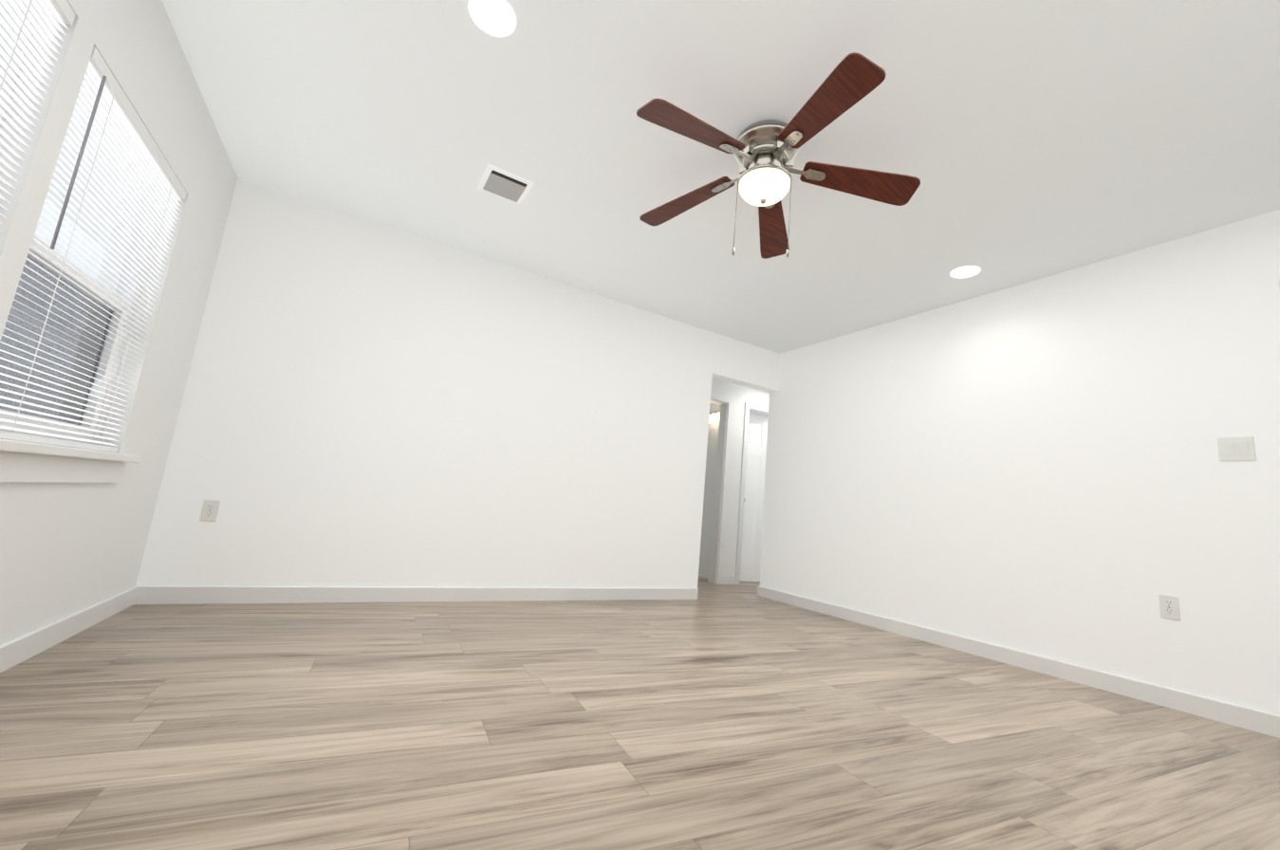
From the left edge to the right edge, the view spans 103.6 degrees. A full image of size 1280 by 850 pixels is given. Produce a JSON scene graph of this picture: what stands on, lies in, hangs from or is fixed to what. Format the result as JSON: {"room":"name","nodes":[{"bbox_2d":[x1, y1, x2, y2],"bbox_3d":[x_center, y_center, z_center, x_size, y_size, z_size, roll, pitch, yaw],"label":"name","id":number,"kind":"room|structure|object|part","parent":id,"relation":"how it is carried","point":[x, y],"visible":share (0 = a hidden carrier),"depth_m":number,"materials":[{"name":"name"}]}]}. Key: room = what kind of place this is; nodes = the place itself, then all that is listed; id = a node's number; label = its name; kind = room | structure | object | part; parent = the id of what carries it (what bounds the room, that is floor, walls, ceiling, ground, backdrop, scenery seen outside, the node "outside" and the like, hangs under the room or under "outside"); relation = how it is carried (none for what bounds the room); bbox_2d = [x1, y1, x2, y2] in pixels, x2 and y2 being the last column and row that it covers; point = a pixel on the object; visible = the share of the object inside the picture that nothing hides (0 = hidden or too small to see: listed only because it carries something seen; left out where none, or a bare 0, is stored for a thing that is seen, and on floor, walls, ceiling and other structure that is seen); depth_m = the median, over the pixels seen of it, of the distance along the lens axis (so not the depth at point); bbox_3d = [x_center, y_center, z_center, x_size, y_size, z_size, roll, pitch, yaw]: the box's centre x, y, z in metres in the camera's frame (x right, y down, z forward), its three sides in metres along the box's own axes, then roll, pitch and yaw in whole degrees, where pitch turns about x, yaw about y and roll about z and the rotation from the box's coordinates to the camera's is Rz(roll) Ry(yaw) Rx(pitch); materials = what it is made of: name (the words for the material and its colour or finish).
{"room":"empty living room","nodes":[
{"label":"empty living room","id":0,"kind":"room"},
{"bbox_2d":[0,0,237,645],"bbox_3d":[-1.421,-0.539,0.623,0.399,2.440,5.501,11,-11,-30],"label":"wall","id":1,"kind":"structure","parent":0,"point":[66,549],"depth_m":2.05,"materials":[{"name":"white paint"}]},
{"bbox_2d":[0,0,68,232],"bbox_3d":[-1.563,-0.655,0.950,0.172,1.246,0.938,11,-11,-30],"label":"window blind","id":2,"kind":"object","parent":1,"relation":"in","point":[12,13],"depth_m":1.37,"materials":[{"name":"white plastic"}]},
{"bbox_2d":[42,0,75,25],"bbox_3d":[-1.462,-1.239,1.072,0.076,0.040,0.917,11,-11,-30],"label":"blind headrail","id":3,"kind":"object","parent":2,"relation":"attached to","point":[64,10],"visible":0.8,"depth_m":1.44,"materials":[{"name":"white plastic"}]},
{"bbox_2d":[0,0,32,92],"bbox_3d":[-1.642,-0.608,1.235,0.002,1.173,0.004,11,-11,-30],"label":"blind cord","id":4,"kind":"object","parent":3,"relation":"hanging from","point":[13,50],"depth_m":1.29,"materials":[{"name":"white plastic"}]},
{"bbox_2d":[0,585,138,672],"bbox_3d":[-1.434,0.622,0.423,0.241,0.092,4.996,11,-11,-30],"label":"baseboard","id":5,"kind":"structure","parent":1,"relation":"attached to","point":[21,649],"depth_m":1.96,"materials":[{"name":"white wood"}]},
{"bbox_2d":[0,61,183,482],"bbox_3d":[-1.765,-0.530,1.419,0.237,1.373,2.083,11,-11,-30],"label":"window","id":6,"kind":"structure","parent":1,"relation":"in","point":[134,155],"depth_m":1.85,"materials":[{"name":"white plastic"}]},
{"bbox_2d":[0,256,111,425],"bbox_3d":[-2.131,-0.272,1.786,0.040,0.580,0.849,11,-11,-30],"label":"screen","id":7,"kind":"object","parent":6,"relation":"attached to","point":[32,328],"depth_m":1.84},
{"bbox_3d":[-2.063,0.061,1.783,0.067,0.021,0.908,11,-11,-30],"label":"window blind bottom rail","id":8,"kind":"part","parent":6,"relation":"part of","materials":[{"name":"white plastic"}]},
{"bbox_2d":[87,46,186,201],"bbox_3d":[-1.953,-1.132,1.982,0.076,0.040,0.917,11,-11,-30],"label":"blind headrail","id":9,"kind":"object","parent":6,"relation":"attached to","point":[102,69],"visible":0.57,"depth_m":1.87,"materials":[{"name":"white plastic"}]},
{"bbox_2d":[12,92,114,429],"bbox_3d":[-1.856,-0.561,1.633,0.002,1.173,0.004,11,-11,-30],"label":"blind cord","id":10,"kind":"object","parent":9,"relation":"hanging from","point":[61,272],"depth_m":1.62,"materials":[{"name":"white fabric"}]},
{"bbox_2d":[49,75,106,249],"bbox_3d":[-1.779,-0.841,1.599,0.009,0.610,0.009,11,-11,-30],"label":"blind wand","id":11,"kind":"object","parent":9,"relation":"hanging from","point":[76,168],"visible":0.98,"depth_m":1.59,"materials":[{"name":"grey plastic"}]},
{"bbox_2d":[101,184,172,444],"bbox_3d":[-2.133,-0.501,2.146,0.002,1.173,0.004,11,-11,-30],"label":"blind cord","id":12,"kind":"object","parent":9,"relation":"hanging from","point":[172,184],"depth_m":2.14,"materials":[{"name":"white plastic"}]},
{"bbox_2d":[95,169,779,588],"bbox_3d":[0.491,0.310,4.605,8.000,2.440,0.120,11,-11,-30],"label":"wall","id":13,"kind":"structure","parent":0,"point":[367,403],"depth_m":3.40,"materials":[{"name":"white paint"}]},
{"bbox_2d":[199,500,220,521],"bbox_3d":[-2.381,0.474,2.791,0.072,0.116,0.008,11,-11,-30],"label":"electrical outlet","id":14,"kind":"object","parent":13,"relation":"attached to","point":[210,510],"visible":1,"depth_m":2.79,"materials":[{"name":"white plastic"}]},
{"bbox_2d":[133,585,698,604],"bbox_3d":[-1.058,1.175,3.502,3.648,0.092,0.014,11,-11,-30],"label":"baseboard","id":15,"kind":"structure","parent":13,"relation":"attached to","point":[169,595],"depth_m":3.17,"materials":[{"name":"white wood"}]},
{"bbox_2d":[0,575,1279,849],"bbox_3d":[0.850,1.485,3.695,9.600,0.100,8.400,11,-11,-30],"label":"floor","id":16,"kind":"structure","parent":0,"point":[740,716],"depth_m":1.60,"materials":[{"name":"brown wood"}]},
{"bbox_2d":[46,0,1279,415],"bbox_3d":[1.085,-1.010,4.115,9.600,0.100,8.400,11,-11,-30],"label":"ceiling","id":17,"kind":"structure","parent":0,"point":[1026,140],"depth_m":2.28,"materials":[{"name":"white paint"}]},
{"bbox_2d":[468,0,516,37],"bbox_3d":[-0.536,-1.490,1.834,0.168,0.008,0.168,11,-11,-30],"label":"recessed light","id":18,"kind":"object","parent":17,"relation":"in","point":[496,18],"visible":1,"depth_m":1.84,"materials":[{"name":"white"}]},
{"bbox_2d":[477,164,534,204],"bbox_3d":[-0.757,-1.340,2.833,0.250,0.012,0.250,11,-11,-30],"label":"ceiling vent","id":19,"kind":"object","parent":17,"relation":"in","point":[505,185],"visible":1,"depth_m":2.82,"materials":[{"name":"white metal"}]},
{"bbox_2d":[636,52,920,259],"bbox_3d":[0.529,-1.033,2.244,1.267,0.573,1.300,11,-11,-30],"label":"ceiling fan","id":20,"kind":"object","parent":17,"relation":"hanging from","point":[766,153],"visible":1,"depth_m":2.21,"materials":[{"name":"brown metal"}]},
{"bbox_3d":[0.559,-1.050,2.275,0.229,0.080,0.229,11,-11,-30],"label":"lamp shade","id":21,"kind":"part","parent":20,"relation":"part of","materials":[{"name":"white glass"}]},
{"bbox_2d":[949,265,980,278],"bbox_3d":[2.122,-0.996,3.290,0.168,0.008,0.168,11,-11,-30],"label":"recessed light","id":22,"kind":"object","parent":17,"relation":"in","point":[966,271],"visible":1,"depth_m":3.29,"materials":[{"name":"white"}]},
{"bbox_2d":[698,377,769,578],"bbox_3d":[1.517,0.660,6.107,4.650,2.440,0.120,11,-11,-30],"label":"wall","id":23,"kind":"structure","parent":0,"point":[740,395],"depth_m":5.69,"materials":[{"name":"white paint"}]},
{"bbox_2d":[708,411,720,423],"bbox_3d":[0.918,-0.093,6.207,0.118,0.140,0.320,11,-11,-30],"label":"sconce","id":24,"kind":"object","parent":23,"relation":"attached to","point":[714,417],"visible":0.67,"depth_m":6.16,"materials":[{"name":"silver metal"}]},
{"bbox_2d":[707,392,733,584],"bbox_3d":[0.613,0.660,5.556,0.800,2.090,0.136,11,-11,-30],"label":"door frame","id":25,"kind":"structure","parent":23,"relation":"attached to","point":[725,403],"depth_m":5.70,"materials":[{"name":"white wood"}]},
{"bbox_2d":[721,575,735,584],"bbox_3d":[0.978,1.717,5.587,0.200,0.092,0.014,11,-11,-30],"label":"baseboard","id":26,"kind":"structure","parent":23,"relation":"attached to","point":[728,580],"depth_m":5.58,"materials":[{"name":"white wood"}]},
{"bbox_2d":[735,402,768,584],"bbox_3d":[1.501,0.830,6.069,0.880,2.090,0.136,11,-11,-30],"label":"door frame","id":27,"kind":"structure","parent":23,"relation":"attached to","point":[755,409],"depth_m":5.83,"materials":[{"name":"white wood"}]},
{"bbox_2d":[740,413,768,581],"bbox_3d":[1.455,0.874,6.153,0.717,1.998,0.204,11,-11,-30],"label":"hall door","id":28,"kind":"structure","parent":23,"relation":"in","point":[752,516],"depth_m":6.07,"materials":[{"name":"white wood"}]},
{"bbox_2d":[768,209,1279,715],"bbox_3d":[2.513,0.260,3.175,0.120,2.440,4.398,11,-11,-30],"label":"wall","id":29,"kind":"structure","parent":0,"point":[1036,468],"depth_m":2.99,"materials":[{"name":"white paint"}]},
{"bbox_2d":[757,586,1279,738],"bbox_3d":[2.015,1.464,3.503,0.014,0.092,3.367,11,-11,-30],"label":"baseboard","id":30,"kind":"structure","parent":29,"relation":"attached to","point":[1250,719],"depth_m":2.84,"materials":[{"name":"white wood"}]},
{"bbox_2d":[1158,593,1180,620],"bbox_3d":[2.674,0.921,2.546,0.008,0.116,0.072,11,-11,-30],"label":"electrical outlet","id":31,"kind":"object","parent":29,"relation":"attached to","point":[1169,607],"visible":1,"depth_m":2.54,"materials":[{"name":"white plastic"}]},
{"bbox_2d":[1217,436,1256,461],"bbox_3d":[2.886,0.116,2.441,0.012,0.116,0.116,11,-11,-30],"label":"light switch","id":32,"kind":"object","parent":29,"relation":"attached to","point":[1236,449],"visible":1,"depth_m":2.44,"materials":[{"name":"white plastic"}]}
]}

